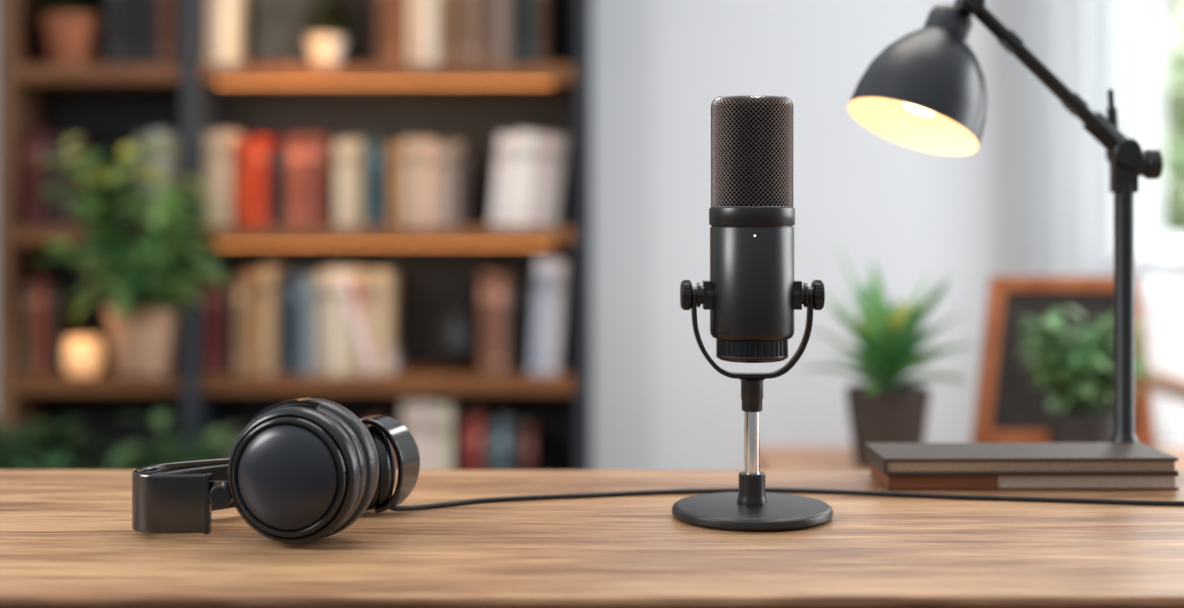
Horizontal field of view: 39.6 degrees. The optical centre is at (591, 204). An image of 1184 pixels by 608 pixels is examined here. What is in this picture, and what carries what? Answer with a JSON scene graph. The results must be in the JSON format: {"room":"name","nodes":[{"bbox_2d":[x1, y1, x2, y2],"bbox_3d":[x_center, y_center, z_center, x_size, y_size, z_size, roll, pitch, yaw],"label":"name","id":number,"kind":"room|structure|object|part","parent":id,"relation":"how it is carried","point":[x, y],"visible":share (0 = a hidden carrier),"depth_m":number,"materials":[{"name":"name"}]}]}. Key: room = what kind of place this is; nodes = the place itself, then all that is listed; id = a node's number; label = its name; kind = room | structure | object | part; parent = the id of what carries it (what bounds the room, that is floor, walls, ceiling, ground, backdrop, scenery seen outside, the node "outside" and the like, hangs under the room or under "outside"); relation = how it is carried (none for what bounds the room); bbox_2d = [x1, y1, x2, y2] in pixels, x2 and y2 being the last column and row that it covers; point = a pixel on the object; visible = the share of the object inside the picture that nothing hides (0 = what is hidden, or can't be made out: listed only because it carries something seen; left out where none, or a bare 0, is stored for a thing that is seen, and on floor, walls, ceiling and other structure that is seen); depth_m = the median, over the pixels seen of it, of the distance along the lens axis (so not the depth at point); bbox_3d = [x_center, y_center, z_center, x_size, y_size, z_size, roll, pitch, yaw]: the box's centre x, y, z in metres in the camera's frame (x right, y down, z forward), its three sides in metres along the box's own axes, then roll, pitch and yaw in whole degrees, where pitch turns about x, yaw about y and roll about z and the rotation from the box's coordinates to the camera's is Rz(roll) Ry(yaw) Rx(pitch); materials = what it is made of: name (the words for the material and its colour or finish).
{"room":"studio","nodes":[
{"label":"studio","id":0,"kind":"room"},
{"bbox_2d":[592,0,1183,469],"bbox_3d":[0.050,-0.416,4.480,5.300,2.800,0.120,0,0,0],"label":"wall","id":1,"kind":"structure","parent":0,"point":[659,67],"depth_m":4.42,"materials":[{"name":"paint"}]},
{"bbox_2d":[1035,0,1165,276],"bbox_3d":[1.825,-0.356,4.337,1.550,2.560,0.167,0,0,0],"label":"curtain","id":2,"kind":"object","parent":1,"relation":"hanging from","point":[1094,47],"visible":0.36,"depth_m":4.30,"materials":[{"name":"white fabric"}]},
{"bbox_2d":[1135,255,1183,267],"bbox_3d":[1.940,0.149,4.375,1.120,0.030,0.150,0,0,0],"label":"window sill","id":3,"kind":"structure","parent":1,"relation":"attached to","point":[1169,261],"depth_m":4.30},
{"bbox_3d":[0.110,1.009,1.770,5.420,0.050,5.540,0,0,0],"label":"floor","id":4,"kind":"structure","parent":0,"visible":0},
{"bbox_2d":[0,417,111,469],"bbox_3d":[-1.367,0.738,3.826,0.504,0.491,0.515,0,0,0],"label":"trailing plant","id":5,"kind":"object","parent":4,"relation":"on","point":[15,453],"visible":0.3,"depth_m":3.84,"materials":[{"name":"green plant"}]},
{"bbox_2d":[100,412,246,469],"bbox_3d":[-0.981,0.737,3.873,0.424,0.493,0.348,0,0,0],"label":"trailing plant","id":6,"kind":"object","parent":4,"relation":"on","point":[215,441],"visible":0.28,"depth_m":3.84,"materials":[{"name":"green plant"}]},
{"bbox_2d":[0,0,591,469],"bbox_3d":[-0.743,-0.086,4.245,1.485,2.140,0.310,0,0,0],"label":"bookcase","id":7,"kind":"object","parent":4,"relation":"on","point":[438,267],"visible":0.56,"depth_m":4.36,"materials":[{"name":"brown wood"}]},
{"bbox_3d":[-1.466,-0.086,4.247,0.038,2.140,0.305,0,0,0],"label":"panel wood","id":8,"kind":"part","parent":7,"relation":"part of","materials":[{"name":"brown wood"}]},
{"bbox_2d":[42,0,104,63],"bbox_3d":[-1.325,-0.467,4.200,0.200,0.232,0.181,0,0,0],"label":"potted plant","id":9,"kind":"object","parent":7,"relation":"on","point":[71,38],"visible":0.95,"depth_m":4.15,"materials":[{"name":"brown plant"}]},
{"bbox_2d":[63,337,102,374],"bbox_3d":[-1.285,0.381,4.152,0.096,0.090,0.096,0,0,0],"label":"candle holder","id":10,"kind":"object","parent":7,"relation":"on","point":[82,355],"visible":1,"depth_m":4.12,"materials":[{"name":"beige glass"}]},
{"bbox_2d":[29,133,226,376],"bbox_3d":[-1.121,0.129,4.025,0.475,0.596,0.474,0,0,0],"label":"leafy plant","id":11,"kind":"object","parent":7,"relation":"on","point":[145,335],"visible":1,"depth_m":4.00,"materials":[{"name":"green plant"}]},
{"bbox_3d":[-1.125,0.339,4.160,0.204,0.175,0.204,0,0,0],"label":"pot","id":12,"kind":"part","parent":11,"relation":"part of","materials":[{"name":"ceramic"}]},
{"bbox_2d":[248,0,325,63],"bbox_3d":[-0.800,-0.481,4.315,0.200,0.259,0.047,0,0,0],"label":"picture frame","id":13,"kind":"object","parent":7,"relation":"on","point":[275,36],"visible":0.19,"depth_m":4.30,"materials":[{"name":"grey"}]},
{"bbox_2d":[22,0,567,469],"bbox_3d":[-0.749,-0.109,4.241,1.371,1.814,0.221,0,0,0],"label":"books","id":14,"kind":"object","parent":7,"relation":"on","point":[271,319],"visible":0.8,"depth_m":4.14,"materials":[{"name":"multicoloured paper"}]},
{"bbox_2d":[295,0,360,63],"bbox_3d":[-0.666,-0.452,4.182,0.167,0.202,0.138,0,0,43],"label":"potted succulent","id":15,"kind":"object","parent":7,"relation":"on","point":[323,49],"visible":0.92,"depth_m":4.15,"materials":[{"name":"beige ceramic"}]},
{"bbox_2d":[307,35,345,63],"bbox_3d":[-0.675,-0.389,4.180,0.100,0.075,0.100,0,0,0],"label":"pot","id":16,"kind":"object","parent":15,"relation":"attached to","point":[323,49],"depth_m":4.14,"materials":[{"name":"white ceramic"}]},
{"bbox_2d":[435,305,477,372],"bbox_3d":[-0.345,0.341,4.200,0.110,0.170,0.110,0,0,0],"label":"round vase","id":17,"kind":"object","parent":7,"relation":"on","point":[456,348],"visible":1,"depth_m":4.16,"materials":[{"name":"black ceramic"}]},
{"bbox_2d":[0,470,1183,607],"bbox_3d":[0.000,0.609,1.218,2.200,0.750,0.473,0,0,0],"label":"wooden desk","id":18,"kind":"object","parent":4,"relation":"on","point":[68,539],"visible":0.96,"depth_m":1.12,"materials":[{"name":"brown wood"}]},
{"bbox_2d":[132,398,419,543],"bbox_3d":[-0.216,0.184,1.203,0.180,0.100,0.183,0,0,24],"label":"headphones","id":19,"kind":"object","parent":18,"relation":"on","point":[301,470],"visible":1,"depth_m":1.12,"materials":[{"name":"plastic"}]},
{"bbox_2d":[152,464,233,507],"bbox_3d":[-0.277,0.208,1.210,0.031,0.031,0.128,0,0,40],"label":"headband","id":20,"kind":"object","parent":19,"relation":"on","point":[173,485],"depth_m":1.15,"materials":[{"name":"plastic"}]},
{"bbox_3d":[-0.265,0.208,1.140,0.036,0.042,0.028,0,0,0],"label":"slider arm","id":21,"kind":"part","parent":19,"relation":"part of"},
{"bbox_3d":[-0.207,0.184,1.106,0.072,0.072,0.009,0,0,12],"label":"plate","id":22,"kind":"part","parent":19,"relation":"part of","materials":[{"name":"black plastic"}]},
{"bbox_3d":[-0.156,0.199,1.257,0.008,0.049,0.049,0,0,-21],"label":"plate","id":23,"kind":"part","parent":19,"relation":"part of","materials":[{"name":"black plastic"}]},
{"bbox_2d":[672,95,832,531],"bbox_3d":[0.120,0.076,1.233,0.120,0.315,0.120,0,0,-36],"label":"microphone","id":24,"kind":"object","parent":18,"relation":"on","point":[752,295],"visible":1,"depth_m":1.21,"materials":[{"name":"black metal"}]},
{"bbox_2d":[711,95,792,206],"bbox_3d":[0.120,-0.040,1.233,0.061,0.084,0.060,0,0,0],"label":"grille","id":25,"kind":"object","parent":24,"relation":"attached to","point":[751,144],"depth_m":1.21,"materials":[{"name":"metal"}]},
{"bbox_3d":[0.120,0.177,1.233,0.011,0.049,0.011,0,0,0],"label":"chrome stem","id":26,"kind":"part","parent":24,"relation":"part of","materials":[{"name":"silver metal"}]},
{"bbox_2d":[389,487,1183,510],"bbox_3d":[0.346,0.230,1.303,1.008,0.008,0.088,0,0,-2],"label":"cable","id":27,"kind":"object","parent":18,"relation":"on","point":[767,489],"visible":0.98,"depth_m":1.30,"materials":[{"name":"rubber"}]},
{"bbox_2d":[870,463,1178,489],"bbox_3d":[0.362,0.227,1.393,0.239,0.013,0.089,0,0,0],"label":"notebook","id":28,"kind":"object","parent":18,"relation":"on","point":[1080,481],"visible":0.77,"depth_m":1.35,"materials":[{"name":"paper"}]},
{"bbox_2d":[865,442,1178,474],"bbox_3d":[0.359,0.214,1.389,0.243,0.014,0.092,0,0,0],"label":"notebook","id":29,"kind":"object","parent":28,"relation":"on","point":[1059,458],"visible":1,"depth_m":1.35,"materials":[{"name":"grey paper"}]},
{"bbox_2d":[848,0,1162,441],"bbox_3d":[0.362,0.072,1.441,0.274,0.525,0.119,0,0,0],"label":"desk lamp","id":30,"kind":"object","parent":29,"relation":"on","point":[926,91],"visible":0.88,"depth_m":1.44,"materials":[{"name":"black metal"}]},
{"bbox_3d":[0.286,-0.111,1.441,0.120,0.134,0.119,0,0,0],"label":"lamp shade","id":31,"kind":"part","parent":30,"relation":"part of","materials":[{"name":"black metal"}]},
{"bbox_3d":[0.294,-0.105,1.447,0.047,0.054,0.046,0,0,0],"label":"bulb","id":32,"kind":"part","parent":30,"relation":"part of","materials":[{"name":"white glass"}]},
{"bbox_3d":[0.395,-0.119,1.448,0.144,0.141,0.036,0,0,0],"label":"arm","id":33,"kind":"part","parent":30,"relation":"part of"},
{"bbox_3d":[0.470,0.106,1.452,0.027,0.252,0.027,0,0,0],"label":"post","id":34,"kind":"part","parent":30,"relation":"part of","materials":[{"name":"metal"}]},
{"bbox_2d":[760,447,1183,469],"bbox_3d":[0.780,0.689,2.493,1.040,0.590,0.385,0,0,0],"label":"sideboard","id":35,"kind":"object","parent":4,"relation":"on","point":[771,458],"visible":0.06,"depth_m":2.56,"materials":[{"name":"brown wood"}]},
{"bbox_2d":[796,248,976,468],"bbox_3d":[0.457,0.229,2.494,0.240,0.330,0.308,0,0,32],"label":"potted spiky plant","id":36,"kind":"object","parent":35,"relation":"on","point":[881,409],"visible":0.91,"depth_m":2.45,"materials":[{"name":"green plant"}]},
{"bbox_3d":[0.448,0.262,2.490,0.024,0.065,0.024,0,0,0],"label":"stem","id":37,"kind":"part","parent":36,"relation":"part of","materials":[{"name":"green plant"}]},
{"bbox_3d":[0.448,0.335,2.490,0.128,0.118,0.128,0,0,0],"label":"pot","id":38,"kind":"part","parent":36,"relation":"part of","materials":[{"name":"ceramic"}]},
{"bbox_2d":[971,276,1155,447],"bbox_3d":[0.745,0.254,2.637,0.291,0.280,0.087,0,0,0],"label":"picture frame","id":39,"kind":"object","parent":35,"relation":"on","point":[1007,410],"visible":0.58,"depth_m":2.62,"materials":[{"name":"brown wood"}]},
{"bbox_2d":[1018,306,1154,442],"bbox_3d":[0.740,0.273,2.470,0.204,0.243,0.170,0,0,0],"label":"potted herb plant","id":40,"kind":"object","parent":35,"relation":"on","point":[1071,376],"visible":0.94,"depth_m":2.44,"materials":[{"name":"green plant"}]},
{"bbox_3d":[0.738,0.351,2.470,0.112,0.085,0.112,0,0,0],"label":"pot","id":41,"kind":"part","parent":40,"relation":"part of","materials":[{"name":"ceramic"}]},
{"bbox_2d":[1138,277,1183,446],"bbox_3d":[1.550,0.574,3.500,0.755,0.820,0.660,0,0,0],"label":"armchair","id":42,"kind":"object","parent":4,"relation":"on","point":[1162,298],"visible":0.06,"depth_m":3.62,"materials":[{"name":"white fabric"}]},
{"bbox_3d":[1.550,0.670,3.500,0.755,0.628,0.660,0,0,0],"label":"wooden frame","id":43,"kind":"part","parent":42,"relation":"part of","materials":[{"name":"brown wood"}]},
{"bbox_2d":[1156,442,1183,446],"bbox_3d":[1.550,0.604,3.510,0.630,0.160,0.580,0,0,0],"label":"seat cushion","id":44,"kind":"object","parent":42,"relation":"on","point":[1158,444],"depth_m":3.61,"materials":[{"name":"white fabric"}]},
{"label":"outside","id":45,"kind":"structure","parent":0,"visible":0},
{"bbox_3d":[1.500,1.059,9.360,15.000,0.050,9.280,0,0,0],"label":"ground","id":46,"kind":"structure","parent":45,"visible":0},
{"bbox_2d":[1164,0,1183,233],"bbox_3d":[3.111,-0.032,7.629,1.822,2.138,1.607,0,0,28],"label":"tree","id":47,"kind":"object","parent":46,"relation":"on","point":[1174,154],"visible":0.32,"depth_m":7.54,"materials":[{"name":"green plant"}]}
]}

